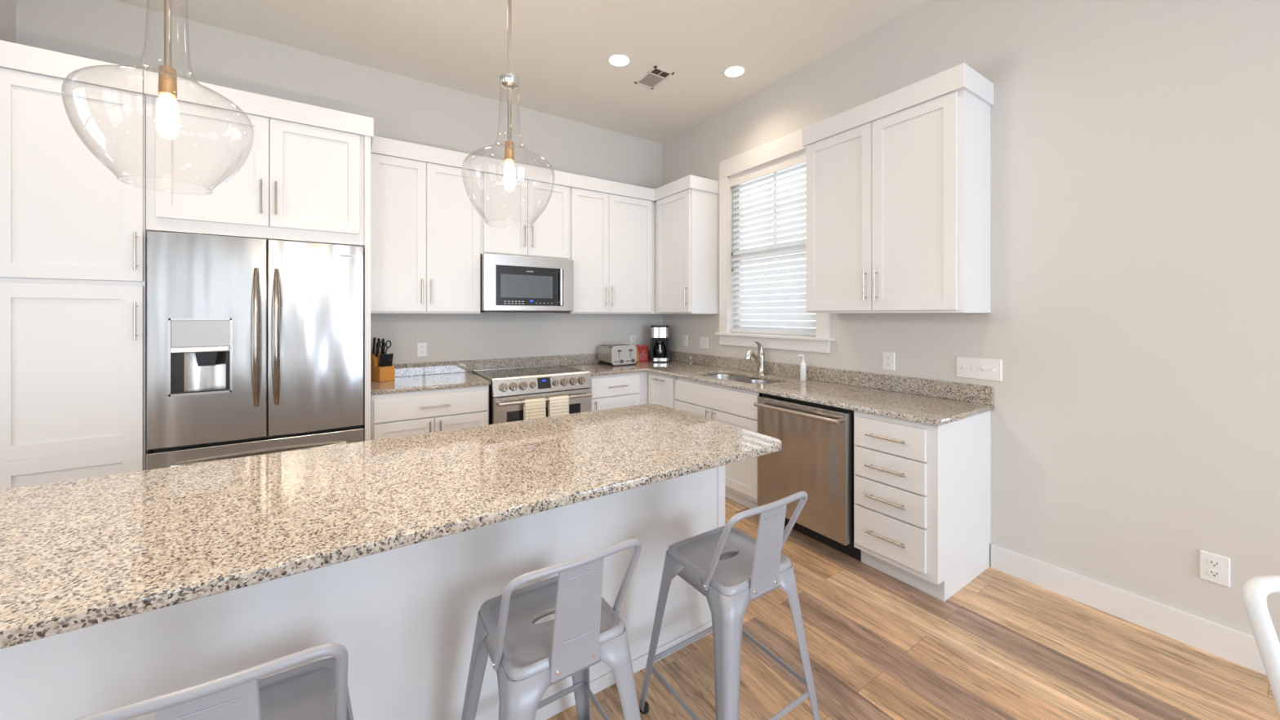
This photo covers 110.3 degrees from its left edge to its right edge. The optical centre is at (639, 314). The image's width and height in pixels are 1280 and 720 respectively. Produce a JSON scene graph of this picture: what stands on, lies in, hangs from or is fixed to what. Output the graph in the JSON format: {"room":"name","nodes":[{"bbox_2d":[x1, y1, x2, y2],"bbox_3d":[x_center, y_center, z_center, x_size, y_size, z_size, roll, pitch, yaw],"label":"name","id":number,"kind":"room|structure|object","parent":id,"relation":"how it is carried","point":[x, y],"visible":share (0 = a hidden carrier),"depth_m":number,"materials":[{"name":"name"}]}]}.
{"room":"kitchen","nodes":[
{"label":"kitchen","id":0,"kind":"room"},
{"bbox_2d":[0,0,15,43],"bbox_3d":[-3.485,-0.277,2.274,0.117,3.393,0.660,0,0,-33],"label":"wall","id":1,"kind":"structure","parent":0,"point":[7,7],"depth_m":2.52,"materials":[{"name":"white paint"}]},
{"bbox_2d":[15,0,662,372],"bbox_3d":[-2.308,-0.277,3.535,6.350,3.393,0.150,0,0,-33],"label":"wall","id":2,"kind":"structure","parent":0,"point":[402,108],"depth_m":3.71,"materials":[{"name":"white paint"}]},
{"bbox_2d":[417,342,426,357],"bbox_3d":[-1.835,0.293,3.751,0.080,0.122,0.010,0,0,-33],"label":"wall outlet","id":3,"kind":"object","parent":2,"relation":"attached to","point":[421,347],"visible":1,"depth_m":3.75,"materials":[{"name":"white plastic"}]},
{"bbox_2d":[370,135,481,313],"bbox_3d":[-1.727,-0.657,3.585,0.785,1.290,0.406,0,0,-33],"label":"upper cabinet","id":4,"kind":"object","parent":2,"relation":"attached to","point":[425,227],"visible":0.83,"depth_m":3.42,"materials":[{"name":"white paint"}]},
{"bbox_2d":[391,350,650,377],"bbox_3d":[-0.958,0.454,4.323,2.884,0.104,0.021,0,0,-33],"label":"backsplash","id":5,"kind":"structure","parent":2,"relation":"attached to","point":[465,366],"depth_m":4.03,"materials":[{"name":"stone"}]},
{"bbox_2d":[480,156,572,259],"bbox_3d":[-1.062,-0.903,4.024,0.810,0.797,0.406,0,0,-33],"label":"upper cabinet","id":6,"kind":"object","parent":2,"relation":"attached to","point":[508,214],"visible":0.92,"depth_m":3.86,"materials":[{"name":"white paint"}]},
{"bbox_2d":[480,253,573,312],"bbox_3d":[-1.043,-0.261,3.978,0.786,0.475,0.500,0,0,-33],"label":"microwave","id":7,"kind":"object","parent":6,"relation":"attached to","point":[509,283],"visible":0.99,"depth_m":3.78,"materials":[{"name":"grey metal"}]},
{"bbox_2d":[555,173,654,313],"bbox_3d":[-0.323,-0.657,4.512,0.960,1.290,0.406,0,0,-33],"label":"upper cabinet","id":8,"kind":"object","parent":2,"relation":"attached to","point":[612,223],"visible":0.83,"depth_m":4.35,"materials":[{"name":"white paint"}]},
{"bbox_2d":[630,335,636,346],"bbox_3d":[-0.073,0.288,4.914,0.080,0.122,0.010,0,0,-33],"label":"wall outlet","id":9,"kind":"object","parent":2,"relation":"attached to","point":[633,338],"visible":0.88,"depth_m":4.91,"materials":[{"name":"white plastic"}]},
{"bbox_2d":[114,0,927,143],"bbox_3d":[0.148,-1.998,-0.325,6.200,0.050,9.000,0,0,-33],"label":"ceiling","id":10,"kind":"structure","parent":0,"point":[561,50],"depth_m":3.21,"materials":[{"name":"white paint"}]},
{"bbox_2d":[61,0,253,195],"bbox_3d":[-1.231,-1.154,1.161,0.347,1.637,0.347,0,0,-33],"label":"pendant light","id":11,"kind":"object","parent":10,"relation":"hanging from","point":[167,75],"visible":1,"depth_m":1.16,"materials":[{"name":"clear glass"}]},
{"bbox_2d":[158,65,177,98],"bbox_3d":[-1.231,-0.608,1.161,0.035,0.069,0.035,0,0,-33],"label":"socket","id":12,"kind":"object","parent":11,"relation":"attached to","point":[167,84],"depth_m":1.15,"materials":[{"name":"gold metal"}]},
{"bbox_2d":[462,0,554,228],"bbox_3d":[-0.485,-1.154,1.653,0.329,1.637,0.329,0,0,44],"label":"pendant light","id":13,"kind":"object","parent":10,"relation":"hanging from","point":[509,81],"visible":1,"depth_m":1.65,"materials":[{"name":"clear glass"}]},
{"bbox_2d":[504,140,514,162],"bbox_3d":[-0.485,-0.608,1.653,0.035,0.069,0.035,0,0,-33],"label":"socket","id":14,"kind":"object","parent":13,"relation":"attached to","point":[508,151],"depth_m":1.64,"materials":[{"name":"gold metal"}]},
{"bbox_2d":[608,53,630,66],"bbox_3d":[-0.161,-1.970,3.449,0.176,0.005,0.176,0,0,-33],"label":"recessed light","id":15,"kind":"object","parent":10,"relation":"in","point":[615,60],"visible":1,"depth_m":3.44,"materials":[{"name":"white paint"}]},
{"bbox_2d":[634,65,674,89],"bbox_3d":[0.115,-1.969,3.702,0.190,0.008,0.310,0,0,-33],"label":"ceiling vent","id":16,"kind":"object","parent":10,"relation":"in","point":[656,75],"visible":1,"depth_m":3.69,"materials":[{"name":"white metal"}]},
{"bbox_2d":[723,65,745,77],"bbox_3d":[0.765,-1.970,3.607,0.176,0.005,0.176,0,0,-33],"label":"recessed light","id":17,"kind":"object","parent":10,"relation":"in","point":[734,71],"visible":1,"depth_m":3.60,"materials":[{"name":"white paint"}]},
{"bbox_2d":[546,496,1279,719],"bbox_3d":[0.148,1.445,-0.325,6.200,0.050,9.000,0,0,-33],"label":"floor","id":18,"kind":"structure","parent":0,"point":[1004,646],"depth_m":1.82,"materials":[{"name":"brown wood"}]},
{"bbox_2d":[0,40,153,489],"bbox_3d":[-3.122,0.058,2.464,0.692,2.724,0.734,0,0,-33],"label":"pantry cabinet","id":19,"kind":"object","parent":18,"relation":"on","point":[73,234],"visible":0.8,"depth_m":2.24,"materials":[{"name":"white paint"}]},
{"bbox_2d":[75,642,353,719],"bbox_3d":[-0.779,0.997,0.872,0.450,0.845,0.449,0,0,-30],"label":"bar stool","id":20,"kind":"object","parent":18,"relation":"on","point":[318,690],"visible":1,"depth_m":0.76,"materials":[{"name":"silver metal"}]},
{"bbox_2d":[146,231,363,470],"bbox_3d":[-2.382,0.476,2.894,0.980,1.848,0.780,0,0,-33],"label":"refrigerator","id":21,"kind":"object","parent":18,"relation":"on","point":[255,346],"visible":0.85,"depth_m":2.58,"materials":[{"name":"grey metal"}]},
{"bbox_2d":[143,70,373,441],"bbox_3d":[-2.392,0.058,2.946,1.052,2.724,0.734,0,0,-33],"label":"tall cabinet","id":22,"kind":"object","parent":18,"relation":"on","point":[305,175],"visible":0.9,"depth_m":2.64,"materials":[{"name":"white paint"}]},
{"bbox_2d":[0,465,724,719],"bbox_3d":[-0.916,0.979,1.511,2.764,0.883,0.563,0,0,-33],"label":"kitchen island","id":23,"kind":"object","parent":18,"relation":"on","point":[405,618],"visible":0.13,"depth_m":1.31,"materials":[{"name":"white paint"}]},
{"bbox_2d":[0,404,782,648],"bbox_3d":[-0.854,0.521,1.389,2.854,0.030,0.945,0,0,-33],"label":"island countertop","id":24,"kind":"structure","parent":23,"relation":"on","point":[76,554],"depth_m":1.20,"materials":[{"name":"stone"}]},
{"bbox_2d":[370,385,488,439],"bbox_3d":[-1.649,0.979,3.458,0.777,0.883,0.696,0,0,-33],"label":"base cabinet","id":25,"kind":"object","parent":18,"relation":"on","point":[393,415],"visible":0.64,"depth_m":3.18,"materials":[{"name":"white paint"}]},
{"bbox_2d":[370,372,490,395],"bbox_3d":[-1.654,0.521,3.474,0.786,0.030,0.671,0,0,-33],"label":"countertop","id":26,"kind":"structure","parent":25,"relation":"on","point":[449,380],"depth_m":3.34,"materials":[{"name":"stone"}]},
{"bbox_2d":[370,351,395,382],"bbox_3d":[-1.994,0.399,3.443,0.180,0.214,0.110,0,0,37],"label":"knife block","id":27,"kind":"object","parent":26,"relation":"on","point":[379,374],"visible":0.61,"depth_m":3.40,"materials":[{"name":"orange wood"}]},
{"bbox_2d":[372,337,376,354],"bbox_3d":[-2.058,0.240,3.446,0.050,0.132,0.017,0,0,37],"label":"kitchen knife","id":28,"kind":"object","parent":27,"relation":"on","point":[374,338],"visible":1,"depth_m":3.44,"materials":[{"name":"black plastic"}]},
{"bbox_2d":[375,342,378,356],"bbox_3d":[-2.024,0.268,3.428,0.046,0.113,0.017,0,0,37],"label":"kitchen knife","id":29,"kind":"object","parent":27,"relation":"in","point":[377,343],"visible":1,"depth_m":3.42,"materials":[{"name":"black plastic"}]},
{"bbox_2d":[377,337,380,354],"bbox_3d":[-2.039,0.244,3.469,0.049,0.127,0.017,0,0,37],"label":"kitchen knife","id":30,"kind":"object","parent":27,"relation":"on","point":[378,339],"visible":0.67,"depth_m":3.46,"materials":[{"name":"black plastic"}]},
{"bbox_2d":[377,354,382,366],"bbox_3d":[-1.970,0.349,3.373,0.037,0.103,0.017,0,0,37],"label":"kitchen knife","id":31,"kind":"object","parent":27,"relation":"in","point":[380,355],"visible":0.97,"depth_m":3.37,"materials":[{"name":"black plastic"}]},
{"bbox_2d":[380,354,384,366],"bbox_3d":[-1.960,0.349,3.387,0.037,0.103,0.017,0,0,37],"label":"kitchen knife","id":32,"kind":"object","parent":27,"relation":"in","point":[382,356],"visible":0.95,"depth_m":3.38,"materials":[{"name":"black plastic"}]},
{"bbox_2d":[382,353,386,366],"bbox_3d":[-1.950,0.349,3.401,0.037,0.103,0.017,0,0,37],"label":"kitchen knife","id":33,"kind":"object","parent":27,"relation":"in","point":[384,355],"visible":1,"depth_m":3.40,"materials":[{"name":"black plastic"}]},
{"bbox_2d":[379,340,391,354],"bbox_3d":[-1.966,0.273,3.433,0.029,0.157,0.086,0,0,37],"label":"scissors","id":34,"kind":"object","parent":27,"relation":"in","point":[384,343],"visible":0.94,"depth_m":3.43,"materials":[{"name":"black plastic"}]},
{"bbox_2d":[385,353,388,366],"bbox_3d":[-1.940,0.349,3.414,0.037,0.103,0.017,0,0,37],"label":"kitchen knife","id":35,"kind":"object","parent":27,"relation":"in","point":[387,354],"visible":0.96,"depth_m":3.41,"materials":[{"name":"black plastic"}]},
{"bbox_2d":[387,353,391,365],"bbox_3d":[-1.930,0.349,3.428,0.037,0.103,0.017,0,0,37],"label":"kitchen knife","id":36,"kind":"object","parent":27,"relation":"in","point":[389,354],"visible":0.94,"depth_m":3.42,"materials":[{"name":"black plastic"}]},
{"bbox_2d":[390,353,393,365],"bbox_3d":[-1.919,0.349,3.441,0.037,0.103,0.017,0,0,37],"label":"kitchen knife","id":37,"kind":"object","parent":27,"relation":"in","point":[392,354],"visible":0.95,"depth_m":3.44,"materials":[{"name":"black plastic"}]},
{"bbox_2d":[471,364,592,424],"bbox_3d":[-0.934,0.940,3.869,0.836,0.900,0.748,0,0,-33],"label":"range","id":38,"kind":"object","parent":18,"relation":"on","point":[508,388],"visible":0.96,"depth_m":3.63,"materials":[{"name":"grey metal"}]},
{"bbox_2d":[471,364,587,382],"bbox_3d":[-0.964,0.503,3.914,0.836,0.023,0.638,0,0,-33],"label":"cooktop","id":39,"kind":"object","parent":38,"relation":"in","point":[552,372],"depth_m":3.77,"materials":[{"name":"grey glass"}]},
{"bbox_2d":[523,397,546,420],"bbox_3d":[-0.828,0.848,3.504,0.168,0.380,0.050,0,0,-33],"label":"dish towel","id":40,"kind":"object","parent":38,"relation":"hanging from","point":[534,408],"visible":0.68,"depth_m":3.48,"materials":[{"name":"beige fabric"}]},
{"bbox_2d":[547,395,568,417],"bbox_3d":[-0.660,0.838,3.614,0.168,0.360,0.050,0,0,-33],"label":"dish towel","id":41,"kind":"object","parent":38,"relation":"hanging from","point":[557,405],"visible":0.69,"depth_m":3.60,"materials":[{"name":"beige fabric"}]},
{"bbox_2d":[461,538,641,719],"bbox_3d":[-0.248,0.997,1.229,0.450,0.845,0.449,0,0,-33],"label":"bar stool","id":42,"kind":"object","parent":18,"relation":"on","point":[527,658],"visible":1,"depth_m":1.11,"materials":[{"name":"silver metal"}]},
{"bbox_2d":[590,371,648,411],"bbox_3d":[-0.346,0.979,4.318,0.625,0.883,0.696,0,0,-33],"label":"base cabinet","id":43,"kind":"object","parent":18,"relation":"on","point":[617,390],"visible":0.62,"depth_m":4.05,"materials":[{"name":"white paint"}]},
{"bbox_2d":[648,372,675,408],"bbox_3d":[0.436,0.979,4.228,0.696,0.883,0.428,0,0,-33],"label":"base cabinet","id":44,"kind":"object","parent":18,"relation":"on","point":[661,388],"visible":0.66,"depth_m":4.03,"materials":[{"name":"white paint"}]},
{"bbox_2d":[675,377,763,508],"bbox_3d":[0.818,0.979,3.650,0.696,0.883,0.958,0,0,-33],"label":"base cabinet","id":45,"kind":"object","parent":18,"relation":"on","point":[734,406],"visible":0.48,"depth_m":3.32,"materials":[{"name":"white paint"}]},
{"bbox_2d":[566,360,993,426],"bbox_3d":[0.595,0.521,3.473,1.269,0.030,3.149,0,0,-33],"label":"countertop","id":46,"kind":"structure","parent":45,"relation":"on","point":[927,410],"depth_m":2.88,"materials":[{"name":"stone"}]},
{"bbox_2d":[598,344,636,366],"bbox_3d":[-0.231,0.406,4.545,0.296,0.198,0.292,0,0,-36],"label":"toaster","id":47,"kind":"object","parent":46,"relation":"on","point":[611,355],"visible":1,"depth_m":4.45,"materials":[{"name":"grey metal"}]},
{"bbox_2d":[635,344,648,362],"bbox_3d":[0.019,0.414,4.818,0.137,0.182,0.077,0,0,-15],"label":"coffee bag","id":48,"kind":"object","parent":46,"relation":"on","point":[642,349],"visible":0.76,"depth_m":4.79,"materials":[{"name":"red paper"}]},
{"bbox_2d":[650,325,669,362],"bbox_3d":[0.216,0.310,4.838,0.200,0.390,0.235,0,0,2],"label":"coffee maker","id":49,"kind":"object","parent":46,"relation":"on","point":[660,340],"visible":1,"depth_m":4.76,"materials":[{"name":"black plastic"}]},
{"bbox_2d":[704,373,778,384],"bbox_3d":[0.809,0.624,3.645,0.433,0.172,0.798,0,0,-33],"label":"sink","id":50,"kind":"object","parent":46,"relation":"in","point":[725,376],"visible":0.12,"depth_m":3.88,"materials":[{"name":"grey metal"}]},
{"bbox_2d":[744,340,765,374],"bbox_3d":[0.967,0.361,3.747,0.226,0.290,0.072,0,0,-33],"label":"faucet","id":51,"kind":"object","parent":46,"relation":"on","point":[760,358],"visible":1,"depth_m":3.76,"materials":[{"name":"silver metal"}]},
{"bbox_2d":[798,354,806,381],"bbox_3d":[1.250,0.406,3.427,0.062,0.200,0.044,0,0,-33],"label":"soap dispenser","id":52,"kind":"object","parent":46,"relation":"on","point":[802,365],"visible":1,"depth_m":3.42,"materials":[{"name":"white"}]},
{"bbox_2d":[800,362,806,381],"bbox_3d":[1.258,0.434,3.432,0.044,0.142,0.044,0,0,-33],"label":"bottle","id":53,"kind":"object","parent":52,"relation":"attached to","point":[802,365],"depth_m":3.42,"materials":[{"name":"white"}]},
{"bbox_2d":[639,491,820,719],"bbox_3d":[0.303,0.997,1.538,0.450,0.845,0.449,0,0,-33],"label":"bar stool","id":54,"kind":"object","parent":18,"relation":"on","point":[732,568],"visible":1,"depth_m":1.42,"materials":[{"name":"silver metal"}]},
{"bbox_2d":[753,393,861,560],"bbox_3d":[1.228,0.980,2.940,0.702,0.880,0.670,0,0,-33],"label":"dishwasher","id":55,"kind":"object","parent":18,"relation":"on","point":[815,458],"visible":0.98,"depth_m":2.71,"materials":[{"name":"silver metal"}]},
{"bbox_2d":[853,410,991,601],"bbox_3d":[1.575,0.979,2.506,0.700,0.883,0.428,0,0,-33],"label":"base cabinet","id":56,"kind":"object","parent":18,"relation":"on","point":[922,491],"visible":0.99,"depth_m":2.32,"materials":[{"name":"white paint"}]},
{"bbox_2d":[1241,574,1279,714],"bbox_3d":[1.467,0.984,0.711,0.486,0.871,0.494,0,0,0],"label":"metal chair","id":57,"kind":"object","parent":18,"relation":"on","point":[1255,591],"visible":1,"depth_m":0.91,"materials":[{"name":"white metal"}]},
{"bbox_2d":[662,0,1279,643],"bbox_3d":[2.799,-0.277,1.423,0.150,3.393,9.000,0,0,-33],"label":"wall","id":58,"kind":"structure","parent":0,"point":[1132,322],"depth_m":2.12,"materials":[{"name":"white paint"}]},
{"bbox_2d":[682,335,687,346],"bbox_3d":[0.483,0.280,4.787,0.010,0.122,0.080,0,0,-33],"label":"wall outlet","id":59,"kind":"object","parent":58,"relation":"attached to","point":[684,337],"visible":1,"depth_m":4.78,"materials":[{"name":"white plastic"}]},
{"bbox_2d":[652,174,719,314],"bbox_3d":[0.351,-0.657,4.628,0.406,1.290,0.954,0,0,-33],"label":"upper cabinet","id":60,"kind":"object","parent":58,"relation":"attached to","point":[686,208],"visible":0.91,"depth_m":4.29,"materials":[{"name":"white paint"}]},
{"bbox_2d":[699,336,708,349],"bbox_3d":[0.646,0.285,4.532,0.020,0.122,0.125,0,0,-33],"label":"light switch","id":61,"kind":"object","parent":58,"relation":"attached to","point":[704,341],"visible":1,"depth_m":4.53,"materials":[{"name":"white plastic"}]},
{"bbox_2d":[715,117,834,353],"bbox_3d":[1.144,-0.597,3.868,0.180,1.768,1.243,0,0,-33],"label":"window","id":62,"kind":"structure","parent":58,"relation":"in","point":[788,145],"depth_m":4.04,"materials":[{"name":"white paint"}]},
{"bbox_2d":[729,151,815,336],"bbox_3d":[1.135,-0.568,3.865,0.068,1.473,0.932,0,0,-33],"label":"window blinds","id":63,"kind":"object","parent":62,"relation":"attached to","point":[799,158],"visible":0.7,"depth_m":3.85,"materials":[{"name":"white paint"}]},
{"bbox_2d":[669,351,993,404],"bbox_3d":[1.117,0.454,3.817,0.021,0.104,3.150,0,0,-33],"label":"backsplash","id":64,"kind":"structure","parent":58,"relation":"attached to","point":[978,393],"depth_m":3.12,"materials":[{"name":"stone"}]},
{"bbox_2d":[882,351,894,370],"bbox_3d":[1.669,0.311,2.990,0.010,0.122,0.080,0,0,-33],"label":"wall outlet","id":65,"kind":"object","parent":58,"relation":"attached to","point":[888,357],"visible":1,"depth_m":2.99,"materials":[{"name":"white plastic"}]},
{"bbox_2d":[885,355,891,359],"bbox_3d":[1.667,0.290,2.989,0.003,0.029,0.037,0,0,-33],"label":"receptacle","id":66,"kind":"object","parent":65,"relation":"attached to","point":[887,357],"depth_m":2.99,"materials":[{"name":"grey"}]},
{"bbox_2d":[885,362,891,366],"bbox_3d":[1.667,0.332,2.989,0.003,0.029,0.037,0,0,-33],"label":"receptacle","id":67,"kind":"object","parent":65,"relation":"attached to","point":[887,364],"depth_m":2.99,"materials":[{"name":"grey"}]},
{"bbox_2d":[802,62,993,313],"bbox_3d":[1.554,-0.657,2.805,0.406,1.290,0.980,0,0,-33],"label":"upper cabinet","id":68,"kind":"object","parent":58,"relation":"attached to","point":[898,182],"visible":1,"depth_m":2.55,"materials":[{"name":"white paint"}]},
{"bbox_2d":[955,356,1002,381],"bbox_3d":[1.948,0.308,2.558,0.020,0.121,0.221,0,0,-33],"label":"light switch","id":69,"kind":"object","parent":58,"relation":"attached to","point":[986,369],"visible":1,"depth_m":2.55,"materials":[{"name":"white plastic"}]},
{"bbox_2d":[991,543,1266,675],"bbox_3d":[3.594,1.356,0.066,0.018,0.128,5.858,0,0,-33],"label":"baseboard","id":70,"kind":"structure","parent":58,"relation":"attached to","point":[1238,647],"depth_m":2.04,"materials":[{"name":"white paint"}]},
{"bbox_2d":[1199,550,1230,587],"bbox_3d":[2.409,1.064,1.868,0.010,0.122,0.080,0,0,-33],"label":"wall outlet","id":71,"kind":"object","parent":58,"relation":"attached to","point":[1214,568],"visible":1,"depth_m":1.86,"materials":[{"name":"white plastic"}]},
{"bbox_2d":[1207,559,1222,568],"bbox_3d":[2.407,1.043,1.866,0.003,0.029,0.037,0,0,-33],"label":"receptacle","id":72,"kind":"object","parent":71,"relation":"attached to","point":[1211,563],"depth_m":1.87,"materials":[{"name":"grey plastic"}]},
{"bbox_2d":[1207,568,1222,578],"bbox_3d":[2.407,1.085,1.866,0.003,0.029,0.037,0,0,-33],"label":"receptacle","id":73,"kind":"object","parent":71,"relation":"attached to","point":[1211,573],"depth_m":1.87,"materials":[{"name":"grey plastic"}]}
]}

